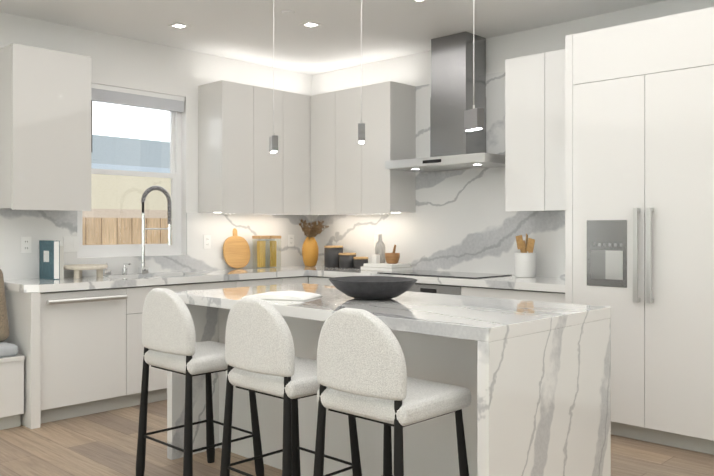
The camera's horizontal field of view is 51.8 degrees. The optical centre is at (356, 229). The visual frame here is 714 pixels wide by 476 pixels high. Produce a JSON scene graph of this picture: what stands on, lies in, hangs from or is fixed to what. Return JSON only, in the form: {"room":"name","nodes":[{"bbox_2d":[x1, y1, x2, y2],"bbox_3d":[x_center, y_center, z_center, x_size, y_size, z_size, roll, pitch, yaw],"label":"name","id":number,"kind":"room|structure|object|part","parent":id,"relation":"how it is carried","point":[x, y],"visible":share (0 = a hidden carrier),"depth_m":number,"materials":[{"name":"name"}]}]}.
{"room":"kitchen","nodes":[
{"label":"kitchen","id":0,"kind":"room"},
{"bbox_2d":[0,12,311,283],"bbox_3d":[-3.476,-0.127,4.233,0.160,2.890,8.920,0,0,44],"label":"wall","id":1,"kind":"structure","parent":0,"point":[124,62],"depth_m":6.08,"materials":[{"name":"white paint"}]},
{"bbox_2d":[0,43,90,210],"bbox_3d":[-2.215,-0.683,5.178,0.348,1.102,0.550,0,0,44],"label":"upper cabinet","id":2,"kind":"object","parent":1,"relation":"attached to","point":[45,129],"visible":1,"depth_m":5.01,"materials":[{"name":"grey wood"}]},
{"bbox_2d":[77,101,180,257],"bbox_3d":[-1.858,-0.455,5.953,0.065,1.340,0.963,0,0,44],"label":"window","id":3,"kind":"structure","parent":1,"relation":"in","point":[118,250],"depth_m":6.05,"materials":[{"name":"clear glass"}]},
{"bbox_2d":[91,83,184,151],"bbox_3d":[-1.810,-0.859,5.907,0.058,0.528,0.947,0,0,44],"label":"window blind","id":4,"kind":"object","parent":3,"relation":"attached to","point":[127,97],"visible":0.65,"depth_m":5.90,"materials":[{"name":"grey fabric"}]},
{"bbox_2d":[0,209,311,279],"bbox_3d":[-1.733,0.125,5.921,0.019,0.539,3.750,0,0,44],"label":"backsplash","id":5,"kind":"structure","parent":1,"relation":"attached to","point":[38,225],"depth_m":6.13,"materials":[{"name":"stone"}]},
{"bbox_2d":[21,237,30,252],"bbox_3d":[-2.362,0.109,5.244,0.008,0.115,0.072,0,0,44],"label":"electrical outlet plate","id":6,"kind":"object","parent":5,"relation":"attached to","point":[25,244],"visible":1,"depth_m":5.24,"materials":[{"name":"white plastic"}]},
{"bbox_2d":[203,235,210,248],"bbox_3d":[-1.296,0.107,6.356,0.008,0.115,0.072,0,0,44],"label":"electrical outlet plate","id":7,"kind":"object","parent":5,"relation":"attached to","point":[206,241],"visible":1,"depth_m":6.35,"materials":[{"name":"white plastic"}]},
{"bbox_2d":[288,235,293,246],"bbox_3d":[-0.632,0.106,7.049,0.008,0.115,0.072,0,0,44],"label":"electrical outlet plate","id":8,"kind":"object","parent":5,"relation":"attached to","point":[290,240],"visible":1,"depth_m":7.04,"materials":[{"name":"white plastic"}]},
{"bbox_2d":[198,80,257,213],"bbox_3d":[-1.127,-0.691,6.313,0.348,1.090,0.330,0,0,44],"label":"upper cabinet","id":9,"kind":"object","parent":1,"relation":"attached to","point":[227,110],"depth_m":6.20,"materials":[{"name":"white wood"}]},
{"bbox_2d":[258,87,285,214],"bbox_3d":[-0.899,-0.691,6.550,0.348,1.090,0.328,0,0,44],"label":"upper cabinet","id":10,"kind":"object","parent":1,"relation":"attached to","point":[271,166],"depth_m":6.45,"materials":[{"name":"white"}]},
{"bbox_2d":[286,92,309,214],"bbox_3d":[-0.672,-0.692,6.787,0.348,1.090,0.328,0,0,44],"label":"upper cabinet","id":11,"kind":"object","parent":1,"relation":"attached to","point":[297,105],"depth_m":6.67,"materials":[{"name":"white"}]},
{"bbox_2d":[0,0,665,74],"bbox_3d":[-0.314,-1.542,1.200,8.600,0.050,8.600,0,0,44],"label":"ceiling","id":12,"kind":"structure","parent":0,"point":[240,30],"depth_m":5.38,"materials":[{"name":"white paint"}]},
{"bbox_2d":[168,22,190,28],"bbox_3d":[-1.327,-1.521,5.482,0.120,0.006,0.120,0,0,44],"label":"recessed light","id":13,"kind":"object","parent":12,"relation":"in","point":[178,25],"visible":0.98,"depth_m":5.47,"materials":[{"name":"white plastic"}]},
{"bbox_2d":[269,0,277,152],"bbox_3d":[-0.476,-0.981,4.196,0.070,1.081,0.100,0,0,-16],"label":"pendant lamp","id":14,"kind":"object","parent":12,"relation":"hanging from","point":[273,143],"visible":1,"depth_m":4.19,"materials":[{"name":"silver metal"}]},
{"bbox_2d":[300,21,322,27],"bbox_3d":[-0.340,-1.521,5.452,0.120,0.006,0.120,0,0,44],"label":"recessed light","id":15,"kind":"object","parent":12,"relation":"in","point":[310,24],"visible":0.96,"depth_m":5.45,"materials":[{"name":"white plastic"}]},
{"bbox_2d":[358,0,364,143],"bbox_3d":[0.022,-0.980,3.718,0.070,1.081,0.100,0,0,-1],"label":"pendant lamp","id":16,"kind":"object","parent":12,"relation":"hanging from","point":[361,132],"visible":1,"depth_m":3.71,"materials":[{"name":"silver metal"}]},
{"bbox_2d":[0,400,713,475],"bbox_3d":[-0.314,1.298,1.205,8.600,0.050,8.600,0,0,44],"label":"floor","id":17,"kind":"structure","parent":0,"point":[104,443],"depth_m":4.14,"materials":[{"name":"brown wood"}]},
{"bbox_2d":[0,269,24,429],"bbox_3d":[-2.969,0.756,4.209,0.563,1.024,1.864,0,0,44],"label":"bench","id":18,"kind":"object","parent":17,"relation":"on","point":[11,385],"visible":1,"depth_m":4.66,"materials":[{"name":"white"}]},
{"bbox_2d":[0,269,9,341],"bbox_3d":[-2.494,0.489,4.664,0.130,0.500,0.500,-22,-15,42],"label":"pillow","id":19,"kind":"object","parent":18,"relation":"on","point":[4,325],"depth_m":4.76,"materials":[{"name":"beige fabric"}]},
{"bbox_2d":[0,341,17,356],"bbox_3d":[-2.959,0.769,4.217,0.530,0.072,1.790,0,0,44],"label":"cushion","id":20,"kind":"object","parent":18,"relation":"on","point":[6,349],"depth_m":4.64,"materials":[{"name":"grey fabric"}]},
{"bbox_2d":[4,281,131,428],"bbox_3d":[-2.060,0.835,5.115,0.624,0.864,0.672,0,0,44],"label":"dishwasher","id":21,"kind":"object","parent":17,"relation":"on","point":[78,342],"depth_m":4.88,"materials":[{"name":"white"}]},
{"bbox_2d":[39,240,63,279],"bbox_3d":[-2.185,0.214,5.254,0.232,0.272,0.076,0,0,44],"label":"books","id":22,"kind":"object","parent":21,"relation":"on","point":[51,259],"visible":1,"depth_m":5.20,"materials":[{"name":"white paper"}]},
{"bbox_2d":[4,265,311,288],"bbox_3d":[-1.235,0.374,5.971,0.629,0.050,2.950,0,0,44],"label":"countertop","id":23,"kind":"structure","parent":21,"relation":"on","point":[299,270],"depth_m":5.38,"materials":[{"name":"white stone"}]},
{"bbox_2d":[184,277,259,284],"bbox_3d":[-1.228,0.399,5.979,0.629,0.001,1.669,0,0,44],"label":"countertop","id":24,"kind":"structure","parent":21,"relation":"on","point":[249,278],"depth_m":5.75,"materials":[{"name":"white stone"}]},
{"bbox_2d":[64,264,107,277],"bbox_3d":[-1.990,0.305,5.379,0.310,0.090,0.310,0,0,44],"label":"tray","id":25,"kind":"object","parent":24,"relation":"on","point":[79,268],"visible":0.96,"depth_m":5.28,"materials":[{"name":"beige wood"}]},
{"bbox_2d":[103,263,110,275],"bbox_3d":[-1.917,0.302,5.621,0.050,0.095,0.050,0,0,44],"label":"tap","id":26,"kind":"object","parent":24,"relation":"on","point":[106,271],"visible":0.79,"depth_m":5.60,"materials":[{"name":"silver metal"}]},
{"bbox_2d":[122,263,130,274],"bbox_3d":[-1.793,0.305,5.710,0.094,0.090,0.040,0,0,44],"label":"soap dispenser","id":27,"kind":"object","parent":24,"relation":"on","point":[124,270],"visible":1,"depth_m":5.71,"materials":[{"name":"silver metal"}]},
{"bbox_2d":[138,186,171,273],"bbox_3d":[-1.625,-0.003,5.933,0.070,0.704,0.291,0,0,44],"label":"faucet","id":28,"kind":"object","parent":24,"relation":"on","point":[142,269],"visible":1,"depth_m":5.86,"materials":[{"name":"silver metal"}]},
{"bbox_2d":[223,228,249,267],"bbox_3d":[-1.076,0.166,6.553,0.018,0.360,0.290,-12,-8,43],"label":"cutting board","id":29,"kind":"object","parent":24,"relation":"on","point":[236,251],"visible":1,"depth_m":6.54,"materials":[{"name":"brown wood"}]},
{"bbox_2d":[132,281,239,405],"bbox_3d":[-1.506,0.834,5.711,0.599,0.864,0.955,0,0,44],"label":"base cabinet","id":30,"kind":"object","parent":17,"relation":"on","point":[157,385],"depth_m":5.28,"materials":[{"name":"white wood"}]},
{"bbox_2d":[136,288,263,475],"bbox_3d":[-0.794,0.776,3.694,0.470,0.986,0.481,0,0,44],"label":"stool","id":31,"kind":"object","parent":17,"relation":"on","point":[169,343],"visible":0.98,"depth_m":3.53,"materials":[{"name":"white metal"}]},
{"bbox_3d":[-0.786,0.640,3.702,0.450,0.079,0.420,0,0,44],"label":"seat","id":32,"kind":"part","parent":31,"relation":"part of","materials":[{"name":"white fabric"}]},
{"bbox_2d":[240,277,283,286],"bbox_3d":[-1.010,0.833,6.228,0.599,0.864,0.478,0,0,44],"label":"base cabinet","id":33,"kind":"object","parent":17,"relation":"on","point":[263,280],"depth_m":6.05,"materials":[{"name":"white"}]},
{"bbox_2d":[264,269,307,283],"bbox_3d":[-0.735,0.833,6.515,0.599,0.864,0.315,0,0,44],"label":"base cabinet","id":34,"kind":"object","parent":17,"relation":"on","point":[287,280],"depth_m":6.29,"materials":[{"name":"white wood"}]},
{"bbox_2d":[220,297,361,475],"bbox_3d":[-0.289,0.776,3.210,0.470,0.986,0.481,0,0,44],"label":"stool","id":35,"kind":"object","parent":17,"relation":"on","point":[261,357],"visible":0.98,"depth_m":3.03,"materials":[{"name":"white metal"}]},
{"bbox_3d":[-0.281,0.641,3.218,0.450,0.079,0.420,0,0,44],"label":"seat","id":36,"kind":"part","parent":35,"relation":"part of","materials":[{"name":"white fabric"}]},
{"bbox_2d":[309,269,355,284],"bbox_3d":[-0.120,0.832,6.529,0.310,0.864,0.602,0,0,44],"label":"base cabinet","id":37,"kind":"object","parent":17,"relation":"on","point":[312,280],"depth_m":6.30,"materials":[{"name":"white"}]},
{"bbox_2d":[167,283,610,475],"bbox_3d":[0.054,0.809,3.705,2.110,0.920,1.000,0,0,44],"label":"kitchen island","id":38,"kind":"object","parent":17,"relation":"on","point":[534,377],"visible":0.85,"depth_m":3.17,"materials":[{"name":"stone"}]},
{"bbox_2d":[240,291,322,300],"bbox_3d":[-0.382,0.335,3.762,0.350,0.026,0.250,0,0,19],"label":"open book","id":39,"kind":"object","parent":38,"relation":"on","point":[290,295],"visible":0.98,"depth_m":3.67,"materials":[{"name":"white paper"}]},
{"bbox_2d":[328,276,416,299],"bbox_3d":[0.082,0.299,3.730,0.459,0.099,0.422,0,0,9],"label":"stone bowl","id":40,"kind":"object","parent":38,"relation":"on","point":[373,287],"visible":1,"depth_m":3.59,"materials":[{"name":"black stone"}]},
{"bbox_2d":[313,308,470,475],"bbox_3d":[0.133,0.777,2.805,0.470,0.986,0.481,0,0,44],"label":"stool","id":41,"kind":"object","parent":17,"relation":"on","point":[361,369],"visible":1,"depth_m":2.63,"materials":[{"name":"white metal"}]},
{"bbox_3d":[0.141,0.642,2.813,0.450,0.079,0.420,0,0,44],"label":"seat","id":42,"kind":"part","parent":41,"relation":"part of","materials":[{"name":"white fabric"}]},
{"bbox_2d":[404,274,427,276],"bbox_3d":[0.387,0.833,6.043,0.373,0.864,0.602,0,0,44],"label":"base cabinet","id":43,"kind":"object","parent":17,"relation":"on","point":[404,274],"depth_m":5.60,"materials":[{"name":"white"}]},
{"bbox_2d":[408,277,499,294],"bbox_3d":[0.738,0.834,5.707,0.600,0.864,0.602,0,0,44],"label":"base cabinet","id":44,"kind":"object","parent":17,"relation":"on","point":[439,289],"depth_m":5.41,"materials":[{"name":"white wood"}]},
{"bbox_2d":[456,281,564,302],"bbox_3d":[1.255,0.835,5.211,0.833,0.864,0.602,0,0,44],"label":"base cabinet","id":45,"kind":"object","parent":17,"relation":"on","point":[465,290],"depth_m":4.97,"materials":[{"name":"white wood"}]},
{"bbox_2d":[308,269,564,292],"bbox_3d":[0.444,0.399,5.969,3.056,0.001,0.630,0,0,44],"label":"countertop","id":46,"kind":"structure","parent":45,"relation":"on","point":[337,270],"depth_m":5.16,"materials":[{"name":"white stone"}]},
{"bbox_2d":[252,236,269,267],"bbox_3d":[-0.868,0.202,6.658,0.118,0.292,0.118,0,0,44],"label":"pasta jar","id":47,"kind":"object","parent":46,"relation":"on","point":[261,250],"visible":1,"depth_m":6.64,"materials":[{"name":"clear glass"}]},
{"bbox_2d":[265,236,280,267],"bbox_3d":[-0.778,0.202,6.752,0.118,0.292,0.118,0,0,44],"label":"pasta jar","id":48,"kind":"object","parent":46,"relation":"on","point":[273,252],"visible":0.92,"depth_m":6.73,"materials":[{"name":"clear glass"}]},
{"bbox_2d":[299,219,328,265],"bbox_3d":[-0.429,0.119,6.968,0.359,0.456,0.314,0,0,44],"label":"vase","id":49,"kind":"object","parent":46,"relation":"on","point":[310,250],"visible":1,"depth_m":6.90,"materials":[{"name":"yellow"}]},
{"bbox_2d":[324,245,342,266],"bbox_3d":[-0.217,0.249,6.831,0.176,0.198,0.176,0,0,44],"label":"canister","id":50,"kind":"object","parent":46,"relation":"on","point":[331,255],"visible":0.96,"depth_m":6.75,"materials":[{"name":"grey ceramic"}]},
{"bbox_2d":[339,253,355,267],"bbox_3d":[-0.087,0.280,6.707,0.160,0.135,0.160,0,0,44],"label":"canister","id":51,"kind":"object","parent":46,"relation":"on","point":[345,260],"visible":0.96,"depth_m":6.64,"materials":[{"name":"grey ceramic"}]},
{"bbox_2d":[353,257,367,268],"bbox_3d":[0.033,0.297,6.605,0.136,0.102,0.136,0,0,44],"label":"canister","id":52,"kind":"object","parent":46,"relation":"on","point":[358,262],"visible":0.81,"depth_m":6.55,"materials":[{"name":"grey ceramic"}]},
{"bbox_2d":[361,263,412,270],"bbox_3d":[0.254,0.321,6.304,0.361,0.056,0.271,0,0,44],"label":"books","id":53,"kind":"object","parent":46,"relation":"on","point":[384,267],"visible":0.92,"depth_m":6.20,"materials":[{"name":"white paper"}]},
{"bbox_2d":[372,255,379,263],"bbox_3d":[0.165,0.254,6.340,0.050,0.075,0.050,0,0,44],"label":"cube","id":54,"kind":"object","parent":53,"relation":"on","point":[376,259],"visible":0.98,"depth_m":6.32,"materials":[{"name":"white ceramic"}]},
{"bbox_2d":[375,234,384,262],"bbox_3d":[0.202,0.167,6.401,0.090,0.250,0.090,0,0,44],"label":"bottle","id":55,"kind":"object","parent":53,"relation":"on","point":[380,248],"visible":0.88,"depth_m":6.37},
{"bbox_2d":[385,245,399,263],"bbox_3d":[0.303,0.210,6.304,0.128,0.164,0.128,0,0,44],"label":"mortar","id":56,"kind":"object","parent":53,"relation":"on","point":[393,257],"visible":1,"depth_m":6.25,"materials":[{"name":"brown wood"}]},
{"bbox_2d":[377,270,510,277],"bbox_3d":[0.674,0.346,5.763,0.945,0.006,0.490,0,0,44],"label":"cooktop","id":57,"kind":"object","parent":46,"relation":"in","point":[446,274],"visible":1,"depth_m":5.74,"materials":[{"name":"black glass"}]},
{"bbox_2d":[514,234,535,277],"bbox_3d":[1.250,0.191,5.428,0.169,0.319,0.165,0,0,44],"label":"utensil crock","id":58,"kind":"object","parent":46,"relation":"on","point":[525,263],"visible":1,"depth_m":5.37,"materials":[{"name":"white ceramic"}]},
{"bbox_2d":[565,21,640,439],"bbox_3d":[1.734,0.017,4.733,0.510,2.500,0.664,0,0,44],"label":"refrigerator","id":59,"kind":"object","parent":17,"relation":"on","point":[639,178],"depth_m":4.47,"materials":[{"name":"white"}]},
{"bbox_2d":[641,7,713,454],"bbox_3d":[2.210,0.018,4.276,0.810,2.500,0.664,0,0,44],"label":"tall cabinet","id":60,"kind":"object","parent":17,"relation":"on","point":[677,50],"depth_m":4.19,"materials":[{"name":"white"}]},
{"bbox_2d":[312,0,713,94],"bbox_3d":[2.717,-0.127,4.364,8.600,2.890,0.160,0,0,44],"label":"wall","id":61,"kind":"structure","parent":0,"point":[413,69],"depth_m":5.74,"materials":[{"name":"white paint"}]},
{"bbox_2d":[310,91,333,214],"bbox_3d":[-0.199,-0.692,6.805,0.348,1.090,0.348,0,0,44],"label":"upper cabinet","id":62,"kind":"object","parent":61,"relation":"attached to","point":[321,161],"depth_m":6.67,"materials":[{"name":"white wood"}]},
{"bbox_2d":[334,87,357,214],"bbox_3d":[0.044,-0.691,6.571,0.327,1.090,0.348,0,0,44],"label":"upper cabinet","id":63,"kind":"object","parent":61,"relation":"attached to","point":[346,100],"depth_m":6.46,"materials":[{"name":"white wood"}]},
{"bbox_2d":[358,81,415,213],"bbox_3d":[0.281,-0.691,6.345,0.328,1.090,0.348,0,0,44],"label":"upper cabinet","id":64,"kind":"object","parent":61,"relation":"attached to","point":[388,108],"depth_m":6.23,"materials":[{"name":"white"}]},
{"bbox_2d":[312,71,564,277],"bbox_3d":[0.679,-0.420,6.192,3.030,1.630,0.020,0,0,44],"label":"backsplash","id":65,"kind":"structure","parent":61,"relation":"attached to","point":[461,221],"depth_m":6.02,"materials":[{"name":"stone"}]},
{"bbox_2d":[374,235,377,247],"bbox_3d":[0.183,0.106,6.649,0.072,0.115,0.008,0,0,44],"label":"electrical outlet plate","id":66,"kind":"object","parent":65,"relation":"attached to","point":[375,239],"visible":0.58,"depth_m":6.66,"materials":[{"name":"white plastic"}]},
{"bbox_2d":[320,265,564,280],"bbox_3d":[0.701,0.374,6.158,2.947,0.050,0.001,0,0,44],"label":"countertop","id":67,"kind":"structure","parent":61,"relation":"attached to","point":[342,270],"depth_m":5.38,"materials":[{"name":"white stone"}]},
{"bbox_2d":[385,31,504,171],"bbox_3d":[0.738,-1.006,5.787,0.960,1.036,0.480,0,0,44],"label":"range hood","id":68,"kind":"object","parent":61,"relation":"attached to","point":[458,74],"visible":0.98,"depth_m":5.74,"materials":[{"name":"silver metal"}]},
{"bbox_2d":[505,49,564,210],"bbox_3d":[1.428,-0.683,5.245,0.638,1.102,0.348,0,0,44],"label":"upper cabinet","id":69,"kind":"object","parent":61,"relation":"attached to","point":[534,132],"visible":0.69,"depth_m":5.17,"materials":[{"name":"white"}]},
{"label":"outside","id":70,"kind":"structure","parent":0,"visible":0},
{"bbox_2d":[82,101,170,244],"bbox_3d":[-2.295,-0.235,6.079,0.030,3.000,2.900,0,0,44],"label":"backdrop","id":71,"kind":"structure","parent":70,"point":[88,223],"depth_m":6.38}
]}

